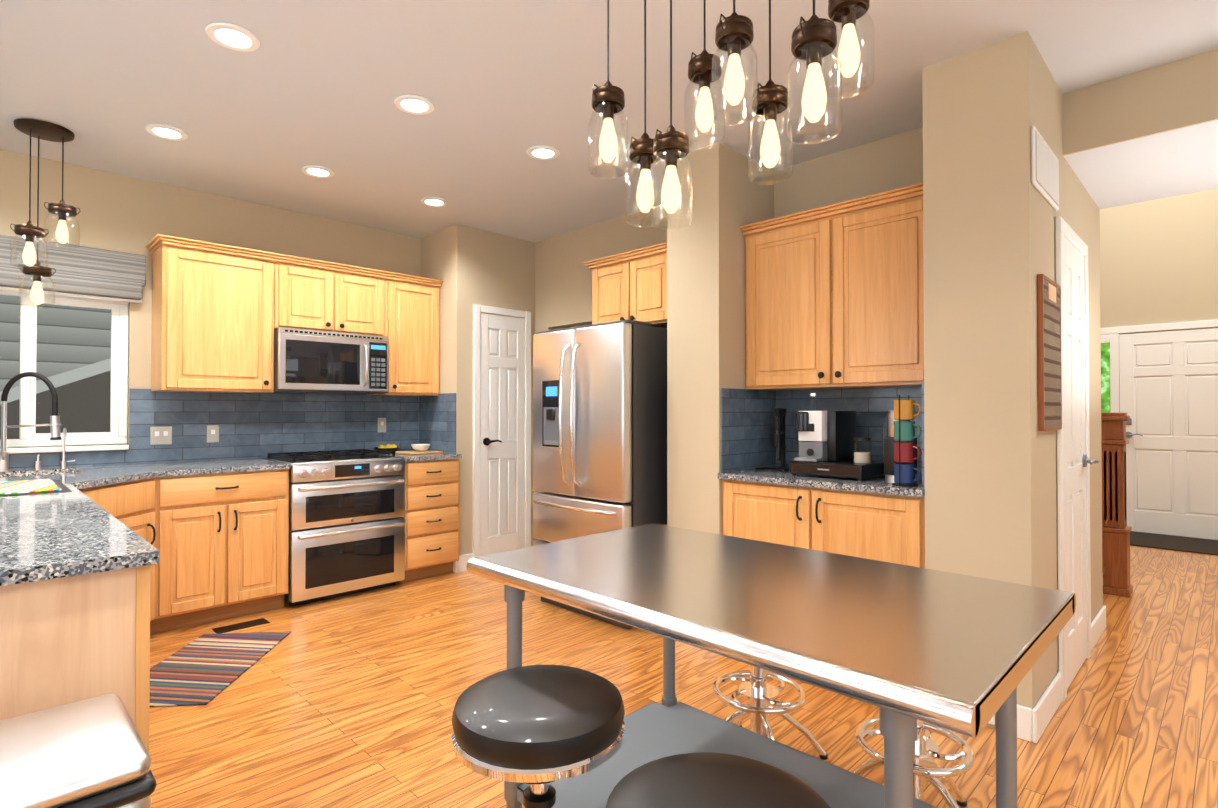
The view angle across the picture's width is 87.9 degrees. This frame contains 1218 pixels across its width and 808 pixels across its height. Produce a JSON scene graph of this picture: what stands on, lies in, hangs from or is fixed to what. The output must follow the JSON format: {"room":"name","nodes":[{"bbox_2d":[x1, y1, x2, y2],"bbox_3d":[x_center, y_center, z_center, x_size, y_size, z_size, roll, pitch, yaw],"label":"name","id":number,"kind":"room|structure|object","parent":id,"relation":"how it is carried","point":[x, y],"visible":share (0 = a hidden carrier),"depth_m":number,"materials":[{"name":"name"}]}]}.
{"room":"kitchen","nodes":[
{"label":"kitchen","id":0,"kind":"room"},
{"bbox_2d":[0,149,419,458],"bbox_3d":[-3.304,-0.063,3.667,0.150,2.700,4.730,-1,-1,45],"label":"wall","id":1,"kind":"structure","parent":0,"point":[124,213],"depth_m":3.98,"materials":[{"name":"beige paint"}]},
{"bbox_2d":[0,235,145,453],"bbox_3d":[-3.306,-0.324,3.566,0.175,1.200,1.100,-1,-1,45],"label":"kitchen window","id":2,"kind":"structure","parent":1,"relation":"in","point":[114,282],"depth_m":3.70,"materials":[{"name":"white"}]},
{"bbox_2d":[148,234,279,393],"bbox_3d":[-2.549,-0.530,4.083,0.338,0.904,0.617,-1,-1,45],"label":"upper cabinet","id":3,"kind":"object","parent":1,"relation":"attached to","point":[215,307],"depth_m":3.94,"materials":[{"name":"brown wood"}]},
{"bbox_2d":[9,389,455,469],"bbox_3d":[-2.518,0.140,3.947,0.566,0.469,3.218,-1,-1,45],"label":"backsplash","id":4,"kind":"structure","parent":1,"relation":"attached to","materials":[{"name":"tile"}]},
{"bbox_2d":[150,426,171,444],"bbox_3d":[-2.839,0.201,4.003,0.008,0.116,0.115,-1,-1,45],"label":"outlet plate","id":5,"kind":"object","parent":4,"relation":"attached to","point":[159,435],"depth_m":4.00,"materials":[{"name":"beige plastic"}]},
{"bbox_2d":[207,425,218,442],"bbox_3d":[-2.639,0.199,4.205,0.008,0.116,0.072,-1,-1,45],"label":"outlet plate","id":6,"kind":"object","parent":4,"relation":"attached to","point":[212,430],"depth_m":4.20,"materials":[{"name":"beige plastic"}]},
{"bbox_2d":[377,418,385,431],"bbox_3d":[-1.812,0.169,5.038,0.008,0.116,0.072,-1,-1,45],"label":"outlet plate","id":7,"kind":"object","parent":4,"relation":"attached to","point":[381,422],"depth_m":5.03,"materials":[{"name":"beige plastic"}]},
{"bbox_2d":[280,254,387,321],"bbox_3d":[-2.061,-0.740,4.578,0.338,0.474,0.765,-1,-1,45],"label":"upper cabinet","id":8,"kind":"object","parent":1,"relation":"attached to","point":[307,286],"depth_m":4.45,"materials":[{"name":"brown wood"}]},
{"bbox_2d":[276,314,395,397],"bbox_3d":[-2.021,-0.328,4.534,0.446,0.493,0.759,-1,-1,45],"label":"microwave","id":9,"kind":"object","parent":1,"relation":"attached to","point":[314,355],"depth_m":4.42,"materials":[{"name":"silver metal"}]},
{"bbox_2d":[364,274,443,397],"bbox_3d":[-1.628,-0.521,5.011,0.338,0.904,0.457,-1,-1,45],"label":"upper cabinet","id":10,"kind":"object","parent":1,"relation":"attached to","point":[413,302],"depth_m":4.91,"materials":[{"name":"brown wood"}]},
{"bbox_2d":[420,224,534,555],"bbox_3d":[-1.112,-0.044,5.471,0.720,2.700,0.920,-1,-1,45],"label":"wall","id":11,"kind":"structure","parent":0,"point":[469,267],"depth_m":5.01,"materials":[{"name":"beige paint"}]},
{"bbox_2d":[453,556,459,572],"bbox_3d":[-1.380,1.240,5.070,0.586,0.125,0.021,-1,-1,45],"label":"baseboard","id":12,"kind":"structure","parent":11,"relation":"attached to","point":[456,564],"depth_m":4.87,"materials":[{"name":"white wood"}]},
{"bbox_2d":[473,304,530,556],"bbox_3d":[-0.851,0.257,5.163,0.077,2.091,0.569,-1,-1,45],"label":"pantry door","id":13,"kind":"structure","parent":11,"relation":"in","point":[501,425],"depth_m":5.17,"materials":[{"name":"white wood"}]},
{"bbox_2d":[0,0,1217,241],"bbox_3d":[-0.513,-1.512,1.420,7.300,0.150,5.750,-1,-1,45],"label":"ceiling","id":14,"kind":"structure","parent":0,"point":[502,86],"depth_m":2.80,"materials":[{"name":"white paint"}]},
{"bbox_2d":[10,118,80,307],"bbox_3d":[-2.897,-0.959,3.248,0.243,0.914,0.270,-1,-1,45],"label":"light","id":15,"kind":"object","parent":14,"relation":"hanging from","point":[61,209],"visible":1,"depth_m":3.23,"materials":[{"name":"clear glass"}]},
{"bbox_2d":[145,124,187,140],"bbox_3d":[-2.295,-1.411,3.279,0.184,0.011,0.184,-1,-1,45],"label":"recessed light","id":16,"kind":"object","parent":14,"relation":"in","point":[167,132],"visible":0.96,"depth_m":3.27,"materials":[{"name":"white plastic"}]},
{"bbox_2d":[205,22,259,51],"bbox_3d":[-1.454,-1.419,2.444,0.184,0.011,0.184,-1,-1,45],"label":"recessed light","id":17,"kind":"object","parent":14,"relation":"in","point":[232,36],"visible":1,"depth_m":2.44,"materials":[{"name":"white plastic"}]},
{"bbox_2d":[301,165,334,177],"bbox_3d":[-1.760,-1.405,3.818,0.184,0.011,0.184,-1,-1,45],"label":"recessed light","id":18,"kind":"object","parent":14,"relation":"in","point":[317,171],"visible":0.98,"depth_m":3.82,"materials":[{"name":"white plastic"}]},
{"bbox_2d":[394,94,434,114],"bbox_3d":[-0.919,-1.414,2.983,0.184,0.011,0.184,-1,-1,45],"label":"recessed light","id":19,"kind":"object","parent":14,"relation":"in","point":[414,104],"visible":0.98,"depth_m":2.98,"materials":[{"name":"white plastic"}]},
{"bbox_2d":[420,197,447,206],"bbox_3d":[-1.210,-1.399,4.372,0.184,0.011,0.184,-1,-1,45],"label":"recessed light","id":20,"kind":"object","parent":14,"relation":"in","point":[434,201],"visible":1,"depth_m":4.37,"materials":[{"name":"white plastic"}]},
{"bbox_2d":[527,145,558,159],"bbox_3d":[-0.369,-1.408,3.537,0.184,0.011,0.184,-1,-1,45],"label":"recessed light","id":21,"kind":"object","parent":14,"relation":"in","point":[542,152],"visible":0.98,"depth_m":3.53,"materials":[{"name":"white plastic"}]},
{"bbox_2d":[588,0,873,228],"bbox_3d":[0.242,-0.949,1.643,0.850,0.970,0.400,-1,-1,45],"label":"light","id":22,"kind":"object","parent":14,"relation":"hanging from","point":[814,40],"visible":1,"depth_m":1.61,"materials":[{"name":"clear glass"}]},
{"bbox_2d":[149,545,1217,807],"bbox_3d":[1.265,1.332,3.182,7.300,0.100,10.800,-1,-1,45],"label":"floor","id":23,"kind":"structure","parent":0,"point":[347,701],"depth_m":2.67,"materials":[{"name":"brown wood"}]},
{"bbox_2d":[0,694,156,807],"bbox_3d":[-1.008,0.914,1.001,0.357,0.690,0.421,-1,-1,45],"label":"trash can","id":24,"kind":"object","parent":23,"relation":"on","point":[90,753],"visible":1,"depth_m":1.02,"materials":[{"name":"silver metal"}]},
{"bbox_2d":[0,562,179,752],"bbox_3d":[-2.231,0.828,2.054,2.392,0.885,0.906,-1,-1,45],"label":"base cabinet","id":25,"kind":"object","parent":23,"relation":"on","point":[63,641],"depth_m":1.43,"materials":[{"name":"brown wood"}]},
{"bbox_2d":[0,458,458,585],"bbox_3d":[-2.076,0.376,2.638,3.033,0.031,1.987,-1,-1,45],"label":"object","id":26,"kind":"structure","parent":25,"relation":"on","point":[135,515],"depth_m":3.48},
{"bbox_2d":[0,372,67,469],"bbox_3d":[-3.182,0.091,3.491,0.154,0.538,0.277,-1,-1,45],"label":"faucet","id":27,"kind":"object","parent":26,"relation":"on","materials":[{"name":"black metal"}]},
{"bbox_2d":[0,478,75,493],"bbox_3d":[-2.568,0.355,2.665,0.620,0.011,0.410,-1,-1,45],"label":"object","id":28,"kind":"object","parent":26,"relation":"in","point":[7,485],"depth_m":2.71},
{"bbox_2d":[0,470,75,477],"bbox_3d":[-3.154,0.497,3.280,0.408,0.221,0.648,-1,-1,45],"label":"sink","id":29,"kind":"object","parent":26,"relation":"in","point":[53,471],"depth_m":3.59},
{"bbox_2d":[150,631,290,706],"bbox_3d":[-1.980,1.277,3.092,0.470,0.008,0.880,0,-1,-5],"label":"kitchen rug","id":30,"kind":"object","parent":23,"relation":"on","point":[204,669],"visible":0.77,"depth_m":3.06,"materials":[{"name":"multicoloured fabric"}]},
{"bbox_2d":[212,618,269,633],"bbox_3d":[-2.131,1.284,3.658,0.110,0.006,0.270,-1,-1,45],"label":"floor vent","id":31,"kind":"object","parent":23,"relation":"in","point":[238,626],"visible":0.98,"depth_m":3.65,"materials":[{"name":"black metal"}]},
{"bbox_2d":[261,449,404,606],"bbox_3d":[-1.922,0.819,4.425,0.692,0.952,0.758,-1,-1,45],"label":"range","id":32,"kind":"object","parent":23,"relation":"on","point":[346,524],"visible":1,"depth_m":4.20,"materials":[{"name":"grey metal"}]},
{"bbox_2d":[397,458,458,582],"bbox_3d":[-1.515,0.858,4.885,0.620,0.885,0.457,-1,-1,45],"label":"base cabinet","id":33,"kind":"object","parent":23,"relation":"on","point":[430,551],"depth_m":4.67,"materials":[{"name":"brown wood"}]},
{"bbox_2d":[378,450,461,457],"bbox_3d":[-1.518,0.400,4.894,0.646,0.031,0.462,-1,-1,45],"label":"countertop","id":34,"kind":"structure","parent":33,"relation":"on","point":[437,455],"depth_m":4.74,"materials":[{"name":"grey stone"}]},
{"bbox_2d":[373,444,399,452],"bbox_3d":[-1.740,0.349,4.935,0.200,0.068,0.200,-1,-1,45],"label":"frying pan","id":35,"kind":"object","parent":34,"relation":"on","point":[391,448],"visible":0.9,"depth_m":4.89,"materials":[{"name":"black metal"}]},
{"bbox_2d":[395,444,442,454],"bbox_3d":[-1.478,0.349,4.914,0.240,0.068,0.280,-1,-1,45],"label":"bowl","id":36,"kind":"object","parent":34,"relation":"on","point":[420,448],"visible":1,"depth_m":4.89,"materials":[{"name":"white"}]},
{"bbox_2d":[452,665,624,807],"bbox_3d":[-0.143,0.927,1.298,0.369,0.671,0.369,0,-1,33],"label":"stool","id":37,"kind":"object","parent":23,"relation":"on","point":[538,728],"visible":1,"depth_m":1.20,"materials":[{"name":"black leather"}]},
{"bbox_2d":[533,320,666,629],"bbox_3d":[0.038,0.409,4.091,0.830,1.766,0.872,-1,-1,45],"label":"fridge","id":38,"kind":"object","parent":23,"relation":"on","point":[599,427],"visible":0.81,"depth_m":3.75,"materials":[{"name":"grey metal"}]},
{"bbox_2d":[606,752,829,807],"bbox_3d":[0.164,0.923,0.926,0.368,0.671,0.369,0,-1,5],"label":"stool","id":39,"kind":"object","parent":23,"relation":"on","point":[705,780],"visible":1,"depth_m":0.97,"materials":[{"name":"black leather"}]},
{"bbox_2d":[713,665,827,759],"bbox_3d":[0.533,0.942,2.250,0.369,0.661,0.369,0,-1,39],"label":"stool","id":40,"kind":"object","parent":23,"relation":"on","point":[758,691],"visible":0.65,"depth_m":2.23,"materials":[{"name":"silver metal"}]},
{"bbox_2d":[467,523,1075,807],"bbox_3d":[0.324,0.840,1.543,1.220,0.850,0.780,-1,-1,45],"label":"table","id":41,"kind":"object","parent":23,"relation":"on","point":[903,648],"visible":0.75,"depth_m":1.37,"materials":[{"name":"silver metal"}]},
{"bbox_2d":[718,182,924,567],"bbox_3d":[1.153,0.140,3.223,1.034,2.286,0.612,-1,-1,45],"label":"cabinet","id":42,"kind":"object","parent":23,"relation":"on","point":[834,306],"visible":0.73,"depth_m":3.18,"materials":[{"name":"brown wood"}]},
{"bbox_2d":[755,408,788,471],"bbox_3d":[0.930,0.196,3.505,0.196,0.345,0.270,-1,-1,45],"label":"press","id":43,"kind":"object","parent":42,"relation":"on","point":[778,441],"visible":0.98,"depth_m":3.52,"materials":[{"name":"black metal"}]},
{"bbox_2d":[718,469,924,496],"bbox_3d":[1.158,0.382,3.226,1.034,0.031,0.597,-1,-1,45],"label":"countertop","id":44,"kind":"structure","parent":42,"relation":"on","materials":[{"name":"stone"}]},
{"bbox_2d":[789,459,884,480],"bbox_3d":[1.181,0.328,3.217,0.375,0.075,0.384,-1,-1,45],"label":"tray","id":45,"kind":"object","parent":42,"relation":"on","point":[852,469],"visible":0.79,"depth_m":3.07,"materials":[{"name":"black wood"}]},
{"bbox_2d":[794,393,855,461],"bbox_3d":[1.119,0.118,3.280,0.187,0.345,0.355,-1,-1,45],"label":"espresso machine","id":46,"kind":"object","parent":45,"relation":"on","point":[826,436],"visible":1,"depth_m":3.20,"materials":[{"name":"black plastic"}]},
{"bbox_2d":[853,437,871,462],"bbox_3d":[1.241,0.225,3.091,0.086,0.124,0.086,-1,-1,45],"label":"glass jar","id":47,"kind":"object","parent":45,"relation":"on","point":[862,457],"visible":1,"depth_m":3.07,"materials":[{"name":"beige"}]},
{"bbox_2d":[882,410,916,482],"bbox_3d":[1.333,0.187,2.951,0.151,0.352,0.170,-1,-1,45],"label":"mug rack","id":48,"kind":"object","parent":42,"relation":"on","point":[888,455],"visible":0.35,"depth_m":2.90,"materials":[{"name":"metal"}]},
{"bbox_2d":[892,395,921,486],"bbox_3d":[1.318,0.161,2.790,0.130,0.400,0.116,-1,-1,45],"label":"mugs","id":49,"kind":"object","parent":42,"relation":"on","point":[904,457],"visible":1,"depth_m":2.76,"materials":[{"name":"multicoloured ceramic"}]},
{"bbox_2d":[853,717,974,807],"bbox_3d":[0.909,0.938,1.891,0.369,0.661,0.369,0,-1,16],"label":"stool","id":50,"kind":"object","parent":23,"relation":"on","point":[926,746],"visible":0.33,"depth_m":1.86,"materials":[{"name":"silver metal"}]},
{"bbox_2d":[1101,413,1132,596],"bbox_3d":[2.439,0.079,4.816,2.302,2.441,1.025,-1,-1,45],"label":"newel post","id":51,"kind":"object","parent":23,"relation":"on","point":[1116,529],"depth_m":4.29,"materials":[{"name":"brown wood"}]},
{"bbox_2d":[1130,531,1217,555],"bbox_3d":[5.321,1.305,5.920,1.200,0.012,0.800,-1,-1,45],"label":"rug","id":52,"kind":"object","parent":23,"relation":"on","point":[1182,544],"visible":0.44,"depth_m":5.88,"materials":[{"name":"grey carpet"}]},
{"bbox_2d":[667,142,773,534],"bbox_3d":[0.669,-0.062,3.732,0.360,2.700,0.580,-1,-1,45],"label":"wall","id":53,"kind":"structure","parent":0,"point":[706,348],"depth_m":3.52,"materials":[{"name":"beige paint"}]},
{"bbox_2d":[535,127,922,539],"bbox_3d":[0.744,-0.055,4.453,3.350,2.700,0.550,-1,-1,45],"label":"wall","id":54,"kind":"structure","parent":0,"point":[563,285],"depth_m":4.44,"materials":[{"name":"beige paint"}]},
{"bbox_2d":[583,242,666,327],"bbox_3d":[0.239,-0.749,4.278,0.781,0.486,0.411,-1,-1,45],"label":"upper cabinet","id":55,"kind":"object","parent":54,"relation":"attached to","point":[630,285],"visible":0.71,"depth_m":4.12,"materials":[{"name":"brown wood"}]},
{"bbox_2d":[721,382,924,488],"bbox_3d":[1.169,0.140,3.239,1.034,0.454,0.567,-1,-1,45],"label":"backsplash","id":56,"kind":"structure","parent":54,"relation":"attached to","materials":[{"name":"tile"}]},
{"bbox_2d":[988,714,994,724],"bbox_3d":[1.431,1.128,2.542,0.215,0.255,0.015,-1,-1,45],"label":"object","id":57,"kind":"structure","parent":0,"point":[992,721],"depth_m":2.47,"materials":[{"name":"white"}]},
{"bbox_2d":[922,31,1102,729],"bbox_3d":[2.093,-0.143,3.165,0.380,2.850,1.780,-1,-1,45],"label":"wall","id":58,"kind":"structure","parent":0,"point":[990,213],"depth_m":2.54,"materials":[{"name":"beige paint"}]},
{"bbox_2d":[1026,672,1061,742],"bbox_3d":[1.768,1.213,2.546,0.020,0.125,0.496,-1,-1,45],"label":"baseboard","id":59,"kind":"structure","parent":58,"relation":"attached to","point":[1033,723],"depth_m":2.46,"materials":[{"name":"white wood"}]},
{"bbox_2d":[1031,126,1058,210],"bbox_3d":[1.794,-0.957,2.590,0.016,0.225,0.470,-1,-1,45],"label":"air vent","id":60,"kind":"object","parent":58,"relation":"in","point":[1045,171],"visible":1,"depth_m":2.53,"materials":[{"name":"white"}]},
{"bbox_2d":[1037,274,1061,430],"bbox_3d":[1.820,-0.202,2.605,0.021,0.615,0.362,-1,-1,45],"label":"sign","id":61,"kind":"object","parent":58,"relation":"attached to","point":[1049,354],"visible":1,"depth_m":2.55,"materials":[{"name":"brown wood"}]},
{"bbox_2d":[1055,216,1098,700],"bbox_3d":[2.214,0.234,2.956,0.077,2.091,0.710,-1,-1,45],"label":"hall door","id":62,"kind":"structure","parent":58,"relation":"in","point":[1074,461],"depth_m":2.96,"materials":[{"name":"white wood"}]},
{"bbox_2d":[1091,605,1105,651],"bbox_3d":[2.649,1.222,3.430,0.015,0.125,0.600,-1,-1,45],"label":"baseboard","id":63,"kind":"structure","parent":58,"relation":"attached to","point":[1098,625],"depth_m":3.43,"materials":[{"name":"white wood"}]},
{"bbox_2d":[1062,49,1217,155],"bbox_3d":[3.043,-1.366,1.950,2.700,0.430,0.015,-1,-1,45],"label":"wall","id":64,"kind":"structure","parent":0,"point":[1179,94],"depth_m":2.70,"materials":[{"name":"beige paint"}]},
{"bbox_2d":[1064,120,1217,208],"bbox_3d":[3.430,-1.362,2.340,2.700,0.430,1.085,-1,-1,45],"label":"ceiling","id":65,"kind":"structure","parent":0,"point":[1181,161],"depth_m":3.03,"materials":[{"name":"white paint"}]},
{"bbox_2d":[1100,188,1217,412],"bbox_3d":[5.478,-1.183,6.530,5.700,5.000,0.150,-1,-1,45],"label":"wall","id":66,"kind":"structure","parent":0,"point":[1158,261],"depth_m":6.36,"materials":[{"name":"beige paint"}]},
{"bbox_2d":[1100,320,1217,539],"bbox_3d":[5.516,0.255,6.348,1.390,2.120,0.142,-1,-1,45],"label":"front door","id":67,"kind":"structure","parent":66,"relation":"in","point":[1169,393],"depth_m":6.28,"materials":[{"name":"white wood"}]},
{"label":"outside","id":68,"kind":"structure","parent":0,"visible":0},
{"bbox_2d":[0,295,110,391],"bbox_3d":[-5.673,-1.444,5.519,0.100,6.500,9.000,-1,-1,45],"label":"house siding","id":69,"kind":"structure","parent":68,"point":[10,319],"depth_m":5.93,"materials":[{"name":"grey"}]},
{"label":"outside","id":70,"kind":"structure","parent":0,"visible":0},
{"bbox_2d":[0,358,110,438],"bbox_3d":[-4.639,0.469,5.902,0.500,3.622,5.422,-1,-1,45],"label":"roofline","id":71,"kind":"object","parent":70,"point":[96,406],"depth_m":5.52,"materials":[{"name":"black"}]},
{"bbox_2d":[1101,343,1110,412],"bbox_3d":[6.114,-0.924,7.382,6.000,5.500,1.940,-1,-1,45],"label":"garden","id":72,"kind":"object","parent":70,"point":[1105,385],"depth_m":8.24,"materials":[{"name":"green plant"}]}
]}

